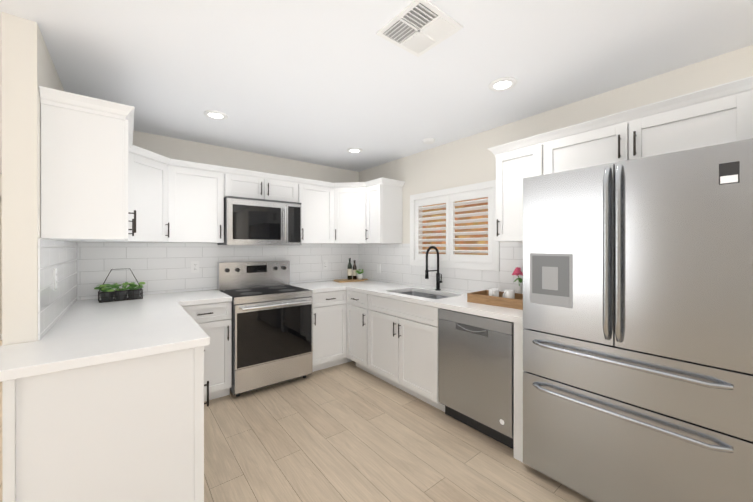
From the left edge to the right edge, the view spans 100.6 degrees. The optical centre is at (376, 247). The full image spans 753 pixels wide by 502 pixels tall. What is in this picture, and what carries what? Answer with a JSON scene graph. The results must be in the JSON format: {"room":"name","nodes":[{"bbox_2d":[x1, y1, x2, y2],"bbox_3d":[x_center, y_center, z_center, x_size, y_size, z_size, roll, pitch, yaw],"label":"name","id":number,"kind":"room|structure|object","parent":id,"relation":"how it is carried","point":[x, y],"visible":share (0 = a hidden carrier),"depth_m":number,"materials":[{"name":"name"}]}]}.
{"room":"kitchen","nodes":[
{"label":"kitchen","id":0,"kind":"room"},
{"bbox_2d":[0,12,71,501],"bbox_3d":[-3.214,0.142,3.403,0.110,2.430,4.990,0,0,-39],"label":"wall","id":1,"kind":"structure","parent":0,"point":[28,68],"depth_m":1.46,"materials":[{"name":"white paint"}]},
{"bbox_2d":[38,238,81,339],"bbox_3d":[-2.062,0.199,2.057,0.007,0.486,1.443,0,0,-39],"label":"tile backsplash","id":2,"kind":"structure","parent":1,"relation":"attached to","point":[66,256],"depth_m":1.85,"materials":[{"name":"white tile"}]},
{"bbox_2d":[54,268,56,288],"bbox_3d":[-1.854,0.179,1.808,0.007,0.116,0.072,0,0,-39],"label":"outlet","id":3,"kind":"object","parent":2,"relation":"attached to","point":[55,278],"visible":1,"depth_m":1.79,"materials":[{"name":"white plastic"}]},
{"bbox_2d":[39,86,130,241],"bbox_3d":[-1.663,-0.411,1.822,0.338,0.733,0.455,0,0,-39],"label":"upper cabinet","id":4,"kind":"object","parent":1,"relation":"attached to","point":[103,179],"depth_m":1.64,"materials":[{"name":"white wood"}]},
{"bbox_2d":[131,126,138,241],"bbox_3d":[-1.868,-0.412,2.109,0.376,0.733,0.499,0,0,-39],"label":"upper cabinet","id":5,"kind":"object","parent":1,"relation":"attached to","point":[134,149],"depth_m":2.42,"materials":[{"name":"white wood"}]},
{"bbox_2d":[84,130,359,299],"bbox_3d":[-1.430,0.142,3.587,2.880,2.430,0.130,0,0,-39],"label":"wall","id":6,"kind":"structure","parent":0,"point":[173,148],"depth_m":3.41,"materials":[{"name":"white paint"}]},
{"bbox_2d":[139,147,182,242],"bbox_3d":[-2.051,-0.413,2.575,0.671,0.733,0.671,0,0,-39],"label":"upper cabinet","id":7,"kind":"object","parent":6,"relation":"attached to","point":[160,177],"depth_m":2.67,"materials":[{"name":"white wood"}]},
{"bbox_2d":[179,160,226,242],"bbox_3d":[-1.766,-0.413,2.991,0.507,0.733,0.376,0,0,-39],"label":"upper cabinet","id":8,"kind":"object","parent":6,"relation":"attached to","point":[204,185],"depth_m":2.93,"materials":[{"name":"white wood"}]},
{"bbox_2d":[82,242,357,299],"bbox_3d":[-1.384,0.197,3.534,2.912,0.486,0.007,0,0,-39],"label":"tile backsplash","id":9,"kind":"structure","parent":6,"relation":"attached to","point":[84,269],"depth_m":3.12,"materials":[{"name":"white tile"}]},
{"bbox_2d":[191,261,198,272],"bbox_3d":[-1.835,0.198,3.165,0.072,0.116,0.007,0,0,-39],"label":"electrical outlet","id":10,"kind":"object","parent":9,"relation":"attached to","point":[194,266],"visible":1,"depth_m":3.16,"materials":[{"name":"white plastic"}]},
{"bbox_2d":[323,260,327,268],"bbox_3d":[-0.671,0.226,4.095,0.072,0.116,0.007,0,0,-39],"label":"electrical outlet","id":11,"kind":"object","parent":9,"relation":"attached to","point":[325,264],"visible":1,"depth_m":4.10,"materials":[{"name":"white plastic"}]},
{"bbox_2d":[227,167,270,199],"bbox_3d":[-1.408,-0.638,3.302,0.442,0.285,0.338,0,0,-39],"label":"upper cabinet","id":12,"kind":"object","parent":6,"relation":"attached to","point":[240,182],"depth_m":3.18,"materials":[{"name":"white wood"}]},
{"bbox_2d":[217,196,300,244],"bbox_3d":[-1.232,-0.258,3.342,0.754,0.466,0.474,0,0,-39],"label":"microwave","id":13,"kind":"object","parent":12,"relation":"attached to","point":[251,221],"visible":1,"depth_m":3.16,"materials":[{"name":"grey metal"}]},
{"bbox_2d":[271,174,298,202],"bbox_3d":[-1.154,-0.638,3.504,0.442,0.285,0.338,0,0,-39],"label":"upper cabinet","id":14,"kind":"object","parent":6,"relation":"attached to","point":[283,187],"depth_m":3.41,"materials":[{"name":"white wood"}]},
{"bbox_2d":[299,178,330,243],"bbox_3d":[-0.771,-0.414,3.786,0.509,0.733,0.376,0,0,-39],"label":"upper cabinet","id":15,"kind":"object","parent":6,"relation":"attached to","point":[314,195],"depth_m":3.65,"materials":[{"name":"white wood"}]},
{"bbox_2d":[331,182,362,243],"bbox_3d":[-0.319,-0.415,3.994,0.671,0.733,0.616,0,0,-39],"label":"upper cabinet","id":16,"kind":"object","parent":6,"relation":"attached to","point":[346,197],"depth_m":3.78,"materials":[{"name":"white wood"}]},
{"bbox_2d":[0,340,593,501],"bbox_3d":[-1.547,1.392,0.468,7.260,0.060,11.660,0,0,-39],"label":"floor","id":17,"kind":"structure","parent":0,"point":[351,431],"depth_m":2.08,"materials":[{"name":"brown wood"}]},
{"bbox_2d":[3,346,206,501],"bbox_3d":[-1.268,0.922,1.543,0.652,0.876,0.513,0,0,-39],"label":"base cabinet","id":18,"kind":"object","parent":17,"relation":"on","point":[130,430],"depth_m":1.34,"materials":[{"name":"white wood"}]},
{"bbox_2d":[182,306,206,332],"bbox_3d":[-1.598,0.922,2.018,0.705,0.876,0.893,0,0,-39],"label":"base cabinet","id":19,"kind":"object","parent":17,"relation":"on","point":[196,319],"depth_m":2.63,"materials":[{"name":"white wood"}]},
{"bbox_2d":[0,289,231,381],"bbox_3d":[-1.556,0.463,2.183,1.188,0.040,1.903,0,0,-39],"label":"countertop","id":20,"kind":"structure","parent":19,"relation":"on","point":[84,333],"depth_m":1.58,"materials":[{"name":"white stone"}]},
{"bbox_2d":[94,268,144,302],"bbox_3d":[-2.158,0.311,2.640,0.340,0.262,0.160,0,0,-39],"label":"basket","id":21,"kind":"object","parent":20,"relation":"on","point":[107,294],"visible":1,"depth_m":2.61,"materials":[{"name":"black metal"}]},
{"bbox_2d":[187,301,231,406],"bbox_3d":[-1.651,0.920,2.882,0.462,0.876,0.693,0,0,-39],"label":"base cabinet","id":22,"kind":"object","parent":17,"relation":"on","point":[217,317],"depth_m":2.75,"materials":[{"name":"white wood"}]},
{"bbox_2d":[217,261,312,396],"bbox_3d":[-1.144,0.757,3.233,0.762,1.200,0.742,0,0,-39],"label":"electric range","id":23,"kind":"object","parent":17,"relation":"on","point":[272,325],"visible":0.96,"depth_m":3.03,"materials":[{"name":"grey metal"}]},
{"bbox_2d":[312,290,343,371],"bbox_3d":[-0.689,0.919,3.651,0.463,0.876,0.694,0,0,-39],"label":"base cabinet","id":24,"kind":"object","parent":17,"relation":"on","point":[328,307],"depth_m":3.43,"materials":[{"name":"white wood"}]},
{"bbox_2d":[290,281,345,292],"bbox_3d":[-0.723,0.461,3.659,0.420,0.040,0.637,0,0,-39],"label":"countertop","id":25,"kind":"structure","parent":24,"relation":"on","point":[316,287],"depth_m":3.54,"materials":[{"name":"white stone"}]},
{"bbox_2d":[323,280,522,323],"bbox_3d":[0.334,0.461,3.194,0.651,0.040,2.683,0,0,-39],"label":"countertop","id":26,"kind":"structure","parent":24,"relation":"on","point":[455,301],"depth_m":2.74,"materials":[{"name":"white stone"}]},
{"bbox_2d":[334,258,367,282],"bbox_3d":[-0.317,0.290,4.116,0.460,0.298,0.220,0,0,-31],"label":"cutting board","id":27,"kind":"object","parent":26,"relation":"on","point":[354,274],"visible":1,"depth_m":4.12,"materials":[{"name":"brown wood"}]},
{"bbox_2d":[400,291,447,298],"bbox_3d":[0.450,0.593,3.061,0.430,0.220,0.710,0,0,-39],"label":"double-bowl sink","id":28,"kind":"object","parent":26,"relation":"in","point":[425,295],"visible":0.04,"depth_m":3.30,"materials":[{"name":"silver metal"}]},
{"bbox_2d":[425,246,441,290],"bbox_3d":[0.584,0.213,3.172,0.216,0.458,0.087,0,0,-39],"label":"pull-down faucet","id":29,"kind":"object","parent":26,"relation":"on","point":[438,281],"visible":1,"depth_m":3.21,"materials":[{"name":"black metal"}]},
{"bbox_2d":[467,288,522,309],"bbox_3d":[1.007,0.390,2.469,0.300,0.104,0.470,0,0,-43],"label":"tray","id":30,"kind":"object","parent":26,"relation":"on","point":[508,298],"visible":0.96,"depth_m":2.45,"materials":[{"name":"brown wood"}]},
{"bbox_2d":[512,267,522,293],"bbox_3d":[1.168,0.301,2.570,0.105,0.281,0.097,0,0,-39],"label":"flower vase","id":31,"kind":"object","parent":26,"relation":"on","point":[519,290],"visible":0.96,"depth_m":2.55,"materials":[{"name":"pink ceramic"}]},
{"bbox_2d":[344,290,415,373],"bbox_3d":[0.022,0.919,3.568,0.674,0.876,0.493,0,0,-39],"label":"base cabinet","id":32,"kind":"object","parent":17,"relation":"on","point":[359,308],"depth_m":3.33,"materials":[{"name":"white wood"}]},
{"bbox_2d":[372,310,444,411],"bbox_3d":[0.428,1.038,3.096,0.629,0.640,1.005,0,0,-39],"label":"base cabinet","id":33,"kind":"object","parent":17,"relation":"on","point":[393,342],"depth_m":2.78,"materials":[{"name":"white wood"}]},
{"bbox_2d":[438,308,513,448],"bbox_3d":[0.919,0.923,2.448,0.614,0.871,0.614,0,0,-39],"label":"dishwasher","id":34,"kind":"object","parent":17,"relation":"on","point":[475,372],"visible":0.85,"depth_m":2.22,"materials":[{"name":"grey metal"}]},
{"bbox_2d":[523,139,752,501],"bbox_3d":[1.418,0.469,1.741,0.736,1.779,0.910,0,0,-39],"label":"refrigerator","id":35,"kind":"object","parent":17,"relation":"on","point":[638,330],"visible":1,"depth_m":1.46,"materials":[{"name":"grey metal"}]},
{"bbox_2d":[0,0,752,173],"bbox_3d":[-1.547,-1.108,0.464,7.260,0.080,11.660,0,0,-39],"label":"ceiling","id":36,"kind":"structure","parent":0,"point":[329,83],"depth_m":1.80,"materials":[{"name":"white paint"}]},
{"bbox_2d":[204,110,227,119],"bbox_3d":[-1.296,-1.065,2.521,0.174,0.012,0.174,0,0,-39],"label":"recessed light","id":37,"kind":"object","parent":36,"relation":"in","point":[214,114],"visible":0.98,"depth_m":2.51,"materials":[{"name":"white plastic"}]},
{"bbox_2d":[347,148,362,152],"bbox_3d":[-0.240,-1.066,3.442,0.174,0.012,0.174,0,0,-39],"label":"recessed light","id":38,"kind":"object","parent":36,"relation":"in","point":[354,150],"visible":0.98,"depth_m":3.44,"materials":[{"name":"white plastic"}]},
{"bbox_2d":[376,0,462,56],"bbox_3d":[0.209,-1.063,1.535,0.300,0.012,0.300,0,0,-39],"label":"ceiling vent","id":39,"kind":"object","parent":36,"relation":"in","point":[417,28],"visible":1,"depth_m":1.52,"materials":[{"name":"white plastic"}]},
{"bbox_2d":[423,138,434,143],"bbox_3d":[0.520,-1.057,3.115,0.124,0.030,0.124,0,0,-39],"label":"smoke detector","id":40,"kind":"object","parent":36,"relation":"attached to","point":[428,140],"visible":1,"depth_m":3.08,"materials":[{"name":"white plastic"}]},
{"bbox_2d":[488,77,516,91],"bbox_3d":[0.825,-1.064,2.046,0.174,0.012,0.174,0,0,-39],"label":"recessed light","id":41,"kind":"object","parent":36,"relation":"in","point":[502,84],"visible":1,"depth_m":2.03,"materials":[{"name":"white plastic"}]},
{"bbox_2d":[360,45,752,291],"bbox_3d":[2.299,0.145,1.364,0.130,2.430,8.260,0,0,-39],"label":"wall","id":42,"kind":"structure","parent":0,"point":[468,160],"depth_m":2.60,"materials":[{"name":"white paint"}]},
{"bbox_2d":[363,178,402,243],"bbox_3d":[0.060,-0.414,3.756,0.376,0.733,0.334,0,0,-39],"label":"upper cabinet","id":43,"kind":"object","parent":42,"relation":"attached to","point":[382,197],"depth_m":3.64,"materials":[{"name":"white wood"}]},
{"bbox_2d":[358,242,522,292],"bbox_3d":[0.590,0.197,3.390,0.007,0.486,2.670,0,0,-39],"label":"tile backsplash","id":44,"kind":"structure","parent":42,"relation":"attached to","point":[394,259],"depth_m":3.36,"materials":[{"name":"white tile"}]},
{"bbox_2d":[377,264,380,272],"bbox_3d":[0.029,0.276,4.081,0.008,0.116,0.072,0,0,-39],"label":"light switch","id":45,"kind":"object","parent":44,"relation":"attached to","point":[378,268],"visible":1,"depth_m":4.07,"materials":[{"name":"white plastic"}]},
{"bbox_2d":[410,180,499,270],"bbox_3d":[0.779,-0.198,3.227,0.118,0.810,1.110,0,0,-39],"label":"window shutters","id":46,"kind":"object","parent":42,"relation":"attached to","point":[450,258],"visible":0.98,"depth_m":3.14,"materials":[{"name":"white wood"}]},
{"bbox_2d":[487,76,752,241],"bbox_3d":[1.324,0.290,1.917,0.698,2.138,1.412,0,0,-39],"label":"upper cabinet","id":47,"kind":"object","parent":42,"relation":"attached to","point":[718,114],"visible":0.81,"depth_m":1.80,"materials":[{"name":"white wood"}]},
{"label":"outside","id":48,"kind":"structure","parent":0,"visible":0},
{"bbox_2d":[422,197,487,254],"bbox_3d":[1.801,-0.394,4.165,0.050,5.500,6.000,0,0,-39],"label":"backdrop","id":49,"kind":"structure","parent":48,"point":[462,230],"depth_m":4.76,"materials":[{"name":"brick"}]}
]}

